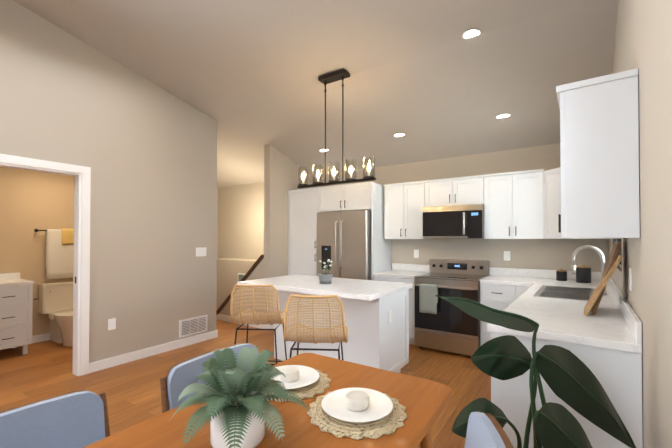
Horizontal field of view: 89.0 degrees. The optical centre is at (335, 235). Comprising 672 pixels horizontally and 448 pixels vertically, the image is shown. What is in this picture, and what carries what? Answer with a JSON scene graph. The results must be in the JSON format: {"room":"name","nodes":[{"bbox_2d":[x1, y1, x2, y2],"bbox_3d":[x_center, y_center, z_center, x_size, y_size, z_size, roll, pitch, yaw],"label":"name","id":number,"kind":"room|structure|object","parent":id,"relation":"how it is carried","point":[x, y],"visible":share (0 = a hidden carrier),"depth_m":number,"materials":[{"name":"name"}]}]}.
{"room":"kitchen dining area","nodes":[
{"label":"kitchen dining area","id":0,"kind":"room"},
{"bbox_2d":[0,167,73,335],"bbox_3d":[-4.053,-0.666,4.657,0.120,4.200,2.950,0,-1,34],"label":"wall","id":1,"kind":"structure","parent":0,"point":[30,201],"depth_m":4.56,"materials":[{"name":"beige paint"}]},
{"bbox_2d":[32,333,49,342],"bbox_3d":[-3.998,1.383,4.594,0.014,0.100,2.710,0,-1,34],"label":"baseboard","id":2,"kind":"structure","parent":1,"relation":"attached to","point":[46,336],"depth_m":4.61,"materials":[{"name":"white wood"}]},
{"bbox_3d":[-3.827,-0.065,4.805,0.082,0.044,0.620,0,-1,34],"label":"towel rail","id":3,"kind":"object","parent":1,"relation":"attached to","visible":0},
{"bbox_2d":[46,229,73,279],"bbox_3d":[-3.781,0.256,4.806,0.044,0.680,0.460,0,-1,34],"label":"bath towel","id":4,"kind":"object","parent":3,"relation":"hanging from","point":[59,259],"visible":0.48,"depth_m":4.71,"materials":[{"name":"white fabric"}]},
{"bbox_2d":[61,228,73,243],"bbox_3d":[-3.759,0.015,4.843,0.067,0.222,0.220,0,-1,34],"label":"cloth","id":5,"kind":"object","parent":3,"relation":"hanging from","point":[67,236],"visible":0.62,"depth_m":4.79,"materials":[{"name":"yellow fabric"}]},
{"bbox_2d":[0,0,216,362],"bbox_3d":[-3.372,-0.768,2.439,0.120,4.348,5.880,0,-1,34],"label":"wall","id":6,"kind":"structure","parent":0,"point":[144,149],"depth_m":3.82,"materials":[{"name":"paint"}]},
{"bbox_2d":[0,154,90,375],"bbox_3d":[-2.874,0.353,3.170,0.156,2.125,0.970,0,-1,34],"label":"door frame","id":7,"kind":"structure","parent":6,"relation":"attached to","point":[81,264],"depth_m":3.48,"materials":[{"name":"white wood"}]},
{"bbox_2d":[108,318,115,329],"bbox_3d":[-2.430,0.962,3.711,0.009,0.120,0.075,0,-1,34],"label":"outlet","id":8,"kind":"object","parent":6,"relation":"attached to","point":[112,324],"visible":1,"depth_m":3.71,"materials":[{"name":"white plastic"}]},
{"bbox_2d":[89,330,217,372],"bbox_3d":[-2.111,1.378,4.177,0.014,0.100,1.574,0,-1,34],"label":"baseboard","id":9,"kind":"structure","parent":6,"relation":"attached to","point":[126,358],"depth_m":4.02,"materials":[{"name":"white wood"}]},
{"bbox_2d":[179,315,207,337],"bbox_3d":[-1.880,1.197,4.528,0.011,0.220,0.410,0,-1,34],"label":"air vent","id":10,"kind":"object","parent":6,"relation":"in","point":[192,326],"visible":1,"depth_m":4.52,"materials":[{"name":"white metal"}]},
{"bbox_2d":[196,247,205,256],"bbox_3d":[-1.822,0.223,4.628,0.010,0.120,0.160,0,-1,34],"label":"light switch","id":11,"kind":"object","parent":6,"relation":"attached to","point":[201,251],"visible":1,"depth_m":4.63,"materials":[{"name":"white plastic"}]},
{"bbox_2d":[217,188,217,257],"bbox_3d":[-3.146,-0.539,6.876,0.120,4.000,1.750,0,-1,34],"label":"wall","id":12,"kind":"structure","parent":0,"point":[217,222],"depth_m":7.56,"materials":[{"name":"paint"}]},
{"bbox_2d":[216,258,256,307],"bbox_3d":[-1.941,0.970,6.833,1.350,0.980,0.450,0,-1,34],"label":"wall","id":13,"kind":"structure","parent":0,"point":[229,270],"depth_m":6.70,"materials":[{"name":"paint"}]},
{"bbox_2d":[238,273,244,281],"bbox_3d":[-1.698,0.945,6.387,0.390,0.460,0.018,0,-1,34],"label":"framed picture","id":14,"kind":"object","parent":13,"relation":"attached to","point":[241,276],"visible":0.21,"depth_m":6.45,"materials":[{"name":"white"}]},
{"bbox_2d":[219,258,263,315],"bbox_3d":[-2.010,1.621,5.939,2.220,2.542,0.100,0,-1,34],"label":"wall","id":15,"kind":"structure","parent":0,"point":[257,272],"depth_m":5.44,"materials":[{"name":"paint"}]},
{"bbox_2d":[216,255,263,315],"bbox_3d":[-2.026,1.349,5.953,2.257,2.083,0.150,0,-1,34],"label":"handrail cap","id":16,"kind":"object","parent":15,"relation":"on","point":[244,278],"visible":0.21,"depth_m":5.49,"materials":[{"name":"brown wood"}]},
{"bbox_2d":[216,314,270,328],"bbox_3d":[-1.604,1.395,5.602,1.434,0.100,0.014,0,-1,34],"label":"baseboard","id":17,"kind":"structure","parent":15,"relation":"attached to","point":[226,318],"depth_m":5.56,"materials":[{"name":"white wood"}]},
{"bbox_2d":[0,308,490,447],"bbox_3d":[-1.842,1.437,2.442,7.190,0.060,8.030,0,-1,34],"label":"floor","id":18,"kind":"structure","parent":0,"point":[44,370],"depth_m":3.44,"materials":[{"name":"brown wood"}]},
{"bbox_2d":[0,272,33,354],"bbox_3d":[-4.117,0.910,3.904,0.583,1.029,0.900,0,-1,34],"label":"bathroom vanity","id":19,"kind":"object","parent":18,"relation":"on","point":[16,296],"visible":1,"depth_m":4.02,"materials":[{"name":"white wood"}]},
{"bbox_2d":[0,389,109,447],"bbox_3d":[-0.835,0.979,0.950,0.590,0.822,0.586,0,-1,34],"label":"chair","id":20,"kind":"object","parent":18,"relation":"on","point":[77,419],"visible":0.96,"depth_m":1.18,"materials":[{"name":"blue fabric"}]},
{"bbox_2d":[38,280,72,345],"bbox_3d":[-3.575,1.038,4.587,0.724,0.790,0.490,0,-1,34],"label":"toilet","id":21,"kind":"object","parent":18,"relation":"on","point":[55,301],"visible":0.58,"depth_m":4.55,"materials":[{"name":"beige ceramic"}]},
{"bbox_2d":[160,343,258,412],"bbox_3d":[-0.387,0.986,1.529,0.590,0.822,0.586,0,-1,34],"label":"chair","id":22,"kind":"object","parent":18,"relation":"on","point":[177,379],"visible":0.27,"depth_m":1.51,"materials":[{"name":"blue fabric"}]},
{"bbox_2d":[230,284,287,365],"bbox_3d":[-0.690,0.918,3.113,0.460,0.995,0.472,0,-1,4],"label":"stool","id":23,"kind":"object","parent":18,"relation":"on","point":[258,316],"visible":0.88,"depth_m":2.93,"materials":[{"name":"wicker"}]},
{"bbox_2d":[83,353,451,447],"bbox_3d":[-0.331,1.014,0.938,0.820,0.751,1.800,0,-1,34],"label":"dining table","id":24,"kind":"object","parent":18,"relation":"on","point":[424,402],"visible":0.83,"depth_m":1.19,"materials":[{"name":"brown wood"}]},
{"bbox_2d":[170,347,310,447],"bbox_3d":[-0.292,0.507,1.076,0.400,0.263,0.412,0,-1,34],"label":"potted plant","id":25,"kind":"object","parent":24,"relation":"on","point":[234,396],"visible":1,"depth_m":1.01,"materials":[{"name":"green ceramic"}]},
{"bbox_2d":[265,370,330,402],"bbox_3d":[-0.203,0.639,1.494,0.364,0.010,0.358,0,-1,34],"label":"placemat","id":26,"kind":"object","parent":24,"relation":"on","point":[308,392],"visible":0.1,"depth_m":1.41,"materials":[{"name":"wicker"}]},
{"bbox_2d":[272,365,319,388],"bbox_3d":[-0.203,0.623,1.494,0.262,0.020,0.262,0,-1,34],"label":"plate","id":27,"kind":"object","parent":26,"relation":"on","point":[308,375],"visible":0.44,"depth_m":1.50,"materials":[{"name":"white ceramic"}]},
{"bbox_2d":[280,366,298,381],"bbox_3d":[-0.203,0.603,1.495,0.086,0.045,0.086,0,-1,34],"label":"roll","id":28,"kind":"object","parent":27,"relation":"on","point":[291,373],"visible":1,"depth_m":1.47,"materials":[{"name":"beige"}]},
{"bbox_2d":[307,392,407,439],"bbox_3d":[0.077,0.636,1.247,0.364,0.010,0.358,0,-1,34],"label":"placemat","id":29,"kind":"object","parent":24,"relation":"on","point":[351,430],"visible":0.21,"depth_m":1.15,"materials":[{"name":"wicker"}]},
{"bbox_2d":[321,387,392,421],"bbox_3d":[0.077,0.620,1.247,0.262,0.020,0.262,0,-1,34],"label":"plate","id":30,"kind":"object","parent":29,"relation":"on","point":[378,408],"visible":0.67,"depth_m":1.24,"materials":[{"name":"white ceramic"}]},
{"bbox_2d":[345,390,368,411],"bbox_3d":[0.077,0.599,1.247,0.086,0.045,0.086,0,-1,34],"label":"roll","id":31,"kind":"object","parent":30,"relation":"on","point":[357,400],"visible":1,"depth_m":1.22,"materials":[{"name":"beige"}]},
{"bbox_2d":[288,187,319,275],"bbox_3d":[-0.338,0.358,5.656,0.645,2.176,0.630,0,-1,34],"label":"tall cabinet","id":32,"kind":"object","parent":18,"relation":"on","point":[305,206],"depth_m":5.41,"materials":[{"name":"white wood"}]},
{"bbox_2d":[284,294,347,359],"bbox_3d":[-0.142,0.911,2.566,0.460,0.995,0.472,0,-1,4],"label":"stool","id":33,"kind":"object","parent":18,"relation":"on","point":[328,336],"visible":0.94,"depth_m":2.38,"materials":[{"name":"wicker"}]},
{"bbox_2d":[257,287,411,372],"bbox_3d":[-0.047,0.984,3.696,1.506,0.875,0.700,0,-1,34],"label":"kitchen island","id":34,"kind":"object","parent":18,"relation":"on","point":[376,315],"depth_m":3.19,"materials":[{"name":"white wood"}]},
{"bbox_2d":[237,275,412,302],"bbox_3d":[-0.135,0.523,3.639,1.630,0.044,0.940,0,-1,34],"label":"island countertop","id":35,"kind":"structure","parent":34,"relation":"on","point":[303,284],"depth_m":3.35,"materials":[{"name":"white stone"}]},
{"bbox_2d":[318,259,333,283],"bbox_3d":[-0.091,0.373,3.551,0.206,0.252,0.204,0,-1,34],"label":"potted plant","id":36,"kind":"object","parent":35,"relation":"on","point":[325,278],"visible":1,"depth_m":3.52,"materials":[{"name":"ceramic"}]},
{"bbox_2d":[317,210,370,279],"bbox_3d":[0.236,0.549,5.146,0.850,1.782,0.777,0,-1,34],"label":"refrigerator","id":37,"kind":"object","parent":18,"relation":"on","point":[344,241],"visible":0.52,"depth_m":4.83,"materials":[{"name":"silver metal"}]},
{"bbox_2d":[374,276,414,344],"bbox_3d":[0.942,0.998,4.798,0.605,0.876,0.620,0,-1,34],"label":"base cabinet","id":38,"kind":"object","parent":18,"relation":"on","point":[377,278],"depth_m":4.42,"materials":[{"name":"white wood"}]},
{"bbox_2d":[373,263,428,278],"bbox_3d":[0.938,0.490,4.798,0.605,0.139,0.635,0,-1,34],"label":"countertop","id":39,"kind":"structure","parent":38,"relation":"on","point":[398,270],"depth_m":4.93,"materials":[{"name":"stone"}]},
{"bbox_2d":[414,259,488,355],"bbox_3d":[1.469,0.877,4.353,0.758,1.105,0.738,0,-1,34],"label":"range","id":40,"kind":"object","parent":18,"relation":"on","point":[449,327],"visible":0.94,"depth_m":4.12,"materials":[{"name":"silver metal"}]},
{"bbox_2d":[419,284,437,313],"bbox_3d":[1.123,0.767,4.155,0.215,0.351,0.046,0,-1,34],"label":"dish towel","id":41,"kind":"object","parent":40,"relation":"hanging from","point":[428,299],"visible":1,"depth_m":4.14,"materials":[{"name":"grey fabric"}]},
{"bbox_2d":[464,411,513,447],"bbox_3d":[0.184,0.979,0.959,0.590,0.822,0.586,0,-1,14],"label":"chair","id":42,"kind":"object","parent":18,"relation":"on","point":[485,430],"visible":1,"depth_m":1.04,"materials":[{"name":"blue fabric"}]},
{"bbox_2d":[480,283,521,345],"bbox_3d":[2.010,0.989,4.084,0.424,0.876,0.620,0,-1,34],"label":"base cabinet","id":43,"kind":"object","parent":18,"relation":"on","point":[499,297],"depth_m":3.86,"materials":[{"name":"white wood"}]},
{"bbox_2d":[522,286,530,293],"bbox_3d":[2.221,0.987,3.943,0.201,0.876,0.620,0,-1,34],"label":"base cabinet","id":44,"kind":"object","parent":18,"relation":"on","point":[524,288],"depth_m":3.70,"materials":[{"name":"white wood"}]},
{"bbox_2d":[480,267,536,284],"bbox_3d":[2.044,0.481,4.059,0.515,0.139,0.635,0,-1,34],"label":"countertop","id":45,"kind":"structure","parent":44,"relation":"on","point":[501,276],"depth_m":4.27,"materials":[{"name":"stone"}]},
{"bbox_2d":[436,295,635,447],"bbox_3d":[0.795,0.814,1.335,0.798,1.157,0.356,0,-1,4],"label":"floor plant","id":46,"kind":"object","parent":18,"relation":"on","point":[570,379],"visible":0.92,"depth_m":1.36,"materials":[{"name":"green plant"}]},
{"bbox_2d":[491,332,642,447],"bbox_3d":[1.265,0.962,1.896,0.664,0.876,0.562,0,-1,34],"label":"base cabinet","id":47,"kind":"object","parent":18,"relation":"on","point":[617,374],"visible":0.17,"depth_m":1.61,"materials":[{"name":"white wood"}]},
{"bbox_2d":[487,269,641,353],"bbox_3d":[1.909,0.466,2.824,0.756,0.139,2.839,0,-1,34],"label":"countertop","id":48,"kind":"structure","parent":47,"relation":"on","point":[614,323],"depth_m":2.00,"materials":[{"name":"stone"}]},
{"bbox_2d":[556,269,566,280],"bbox_3d":[2.543,0.441,3.856,0.103,0.135,0.103,0,-1,28],"label":"canister","id":49,"kind":"object","parent":48,"relation":"on","point":[561,275],"depth_m":3.81,"materials":[{"name":"black ceramic"}]},
{"bbox_2d":[533,285,594,300],"bbox_3d":[2.000,0.590,2.975,0.446,0.194,0.846,0,-1,34],"label":"sink","id":50,"kind":"object","parent":48,"relation":"in","point":[566,293],"visible":0.33,"depth_m":3.01,"materials":[{"name":"silver metal"}]},
{"bbox_2d":[576,265,590,282],"bbox_3d":[2.669,0.411,3.690,0.135,0.190,0.135,0,-1,28],"label":"canister","id":51,"kind":"object","parent":48,"relation":"on","point":[583,273],"depth_m":3.64,"materials":[{"name":"black ceramic"}]},
{"bbox_2d":[571,245,606,294],"bbox_3d":[2.158,0.290,2.924,0.243,0.413,0.098,0,-1,34],"label":"faucet","id":52,"kind":"object","parent":48,"relation":"on","point":[573,265],"visible":0.75,"depth_m":2.90,"materials":[{"name":"silver metal"}]},
{"bbox_2d":[584,242,622,315],"bbox_3d":[1.678,0.264,2.161,0.200,0.445,0.365,0,-1,34],"label":"cutting boards","id":53,"kind":"object","parent":48,"relation":"on","point":[612,264],"visible":0.98,"depth_m":2.05,"materials":[{"name":"brown wood"}]},
{"bbox_2d":[264,144,311,319],"bbox_3d":[-0.774,0.001,5.704,0.120,2.891,1.050,0,-1,34],"label":"wall","id":54,"kind":"structure","parent":0,"point":[280,175],"depth_m":5.37,"materials":[{"name":"paint"}]},
{"bbox_2d":[13,0,618,187],"bbox_3d":[-1.842,-2.067,2.485,7.190,2.031,8.030,0,-1,34],"label":"ceiling","id":55,"kind":"structure","parent":0,"point":[428,80],"depth_m":3.38,"materials":[{"name":"grey paint"}]},
{"bbox_2d":[297,68,375,187],"bbox_3d":[-0.021,-1.101,3.559,0.950,1.143,0.120,0,-1,34],"label":"pendant light","id":56,"kind":"object","parent":55,"relation":"hanging from","point":[337,75],"visible":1,"depth_m":3.51,"materials":[{"name":"brown metal"}]},
{"bbox_2d":[462,29,480,37],"bbox_3d":[1.128,-1.671,2.846,0.150,0.005,0.150,0,-1,34],"label":"recessed light","id":57,"kind":"object","parent":55,"relation":"in","point":[470,33],"visible":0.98,"depth_m":2.83,"materials":[{"name":"white plastic"}]},
{"bbox_2d":[496,114,510,117],"bbox_3d":[1.839,-1.308,3.762,0.150,0.005,0.150,0,-1,34],"label":"recessed light","id":58,"kind":"object","parent":55,"relation":"in","point":[502,115],"visible":0.83,"depth_m":3.73,"materials":[{"name":"white plastic"}]},
{"bbox_2d":[218,143,607,271],"bbox_3d":[0.237,0.137,5.729,7.010,2.620,0.120,0,-1,34],"label":"wall","id":59,"kind":"structure","parent":0,"point":[240,221],"depth_m":4.75,"materials":[{"name":"paint"}]},
{"bbox_2d":[320,182,383,213],"bbox_3d":[0.284,-0.547,5.251,0.890,0.375,0.630,0,-1,34],"label":"upper cabinet","id":60,"kind":"object","parent":59,"relation":"attached to","point":[367,195],"depth_m":4.94,"materials":[{"name":"white wood"}]},
{"bbox_2d":[384,181,423,238],"bbox_3d":[1.039,-0.343,4.927,0.603,0.790,0.325,0,-1,34],"label":"upper cabinet","id":61,"kind":"object","parent":59,"relation":"attached to","point":[403,202],"depth_m":4.79,"materials":[{"name":"white wood"}]},
{"bbox_2d":[414,250,418,257],"bbox_3d":[1.178,0.268,5.021,0.074,0.120,0.009,0,-1,34],"label":"outlet","id":62,"kind":"object","parent":59,"relation":"attached to","point":[416,253],"visible":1,"depth_m":5.02,"materials":[{"name":"white plastic"}]},
{"bbox_2d":[424,175,479,206],"bbox_3d":[1.601,-0.563,4.555,0.743,0.360,0.325,0,-1,34],"label":"upper cabinet","id":63,"kind":"object","parent":59,"relation":"attached to","point":[465,190],"depth_m":4.42,"materials":[{"name":"white wood"}]},
{"bbox_2d":[422,204,483,238],"bbox_3d":[1.560,-0.169,4.489,0.740,0.422,0.471,0,-1,34],"label":"microwave","id":64,"kind":"object","parent":63,"relation":"attached to","point":[455,222],"visible":0.96,"depth_m":4.31,"materials":[{"name":"silver metal"}]},
{"bbox_2d":[504,251,509,260],"bbox_3d":[2.176,0.260,4.354,0.074,0.120,0.009,0,-1,34],"label":"outlet","id":65,"kind":"object","parent":59,"relation":"attached to","point":[506,255],"visible":1,"depth_m":4.35,"materials":[{"name":"white plastic"}]},
{"bbox_2d":[480,170,535,238],"bbox_3d":[2.180,-0.353,4.144,0.671,0.790,0.359,0,-1,34],"label":"upper cabinet","id":66,"kind":"object","parent":59,"relation":"attached to","point":[526,204],"depth_m":4.05,"materials":[{"name":"white wood"}]},
{"bbox_2d":[536,167,610,238],"bbox_3d":[2.580,-0.345,3.733,0.645,0.765,0.598,0,-1,34],"label":"upper cabinet","id":67,"kind":"object","parent":59,"relation":"attached to","point":[548,183],"depth_m":3.80,"materials":[{"name":"white wood"}]},
{"bbox_2d":[608,0,671,447],"bbox_3d":[0.848,-0.788,0.732,0.434,4.348,7.728,0,-1,34],"label":"wall","id":68,"kind":"structure","parent":0,"point":[643,40],"depth_m":1.26,"materials":[{"name":"paint"}]},
{"bbox_2d":[556,68,639,237],"bbox_3d":[1.496,-0.364,1.985,0.347,0.760,0.924,0,-1,34],"label":"upper cabinet","id":69,"kind":"object","parent":68,"relation":"attached to","point":[599,138],"visible":1,"depth_m":1.62,"materials":[{"name":"white wood"}]},
{"bbox_2d":[613,238,621,270],"bbox_3d":[2.279,-0.215,2.757,0.073,0.946,1.056,0,-1,34],"label":"window","id":70,"kind":"structure","parent":68,"relation":"in","point":[619,266],"depth_m":2.67,"materials":[{"name":"glass"}]},
{"bbox_2d":[629,268,631,290],"bbox_3d":[1.619,0.240,1.883,0.009,0.120,0.080,0,-1,34],"label":"outlet","id":71,"kind":"object","parent":68,"relation":"attached to","point":[630,281],"visible":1,"depth_m":1.85,"materials":[{"name":"white plastic"}]}
]}

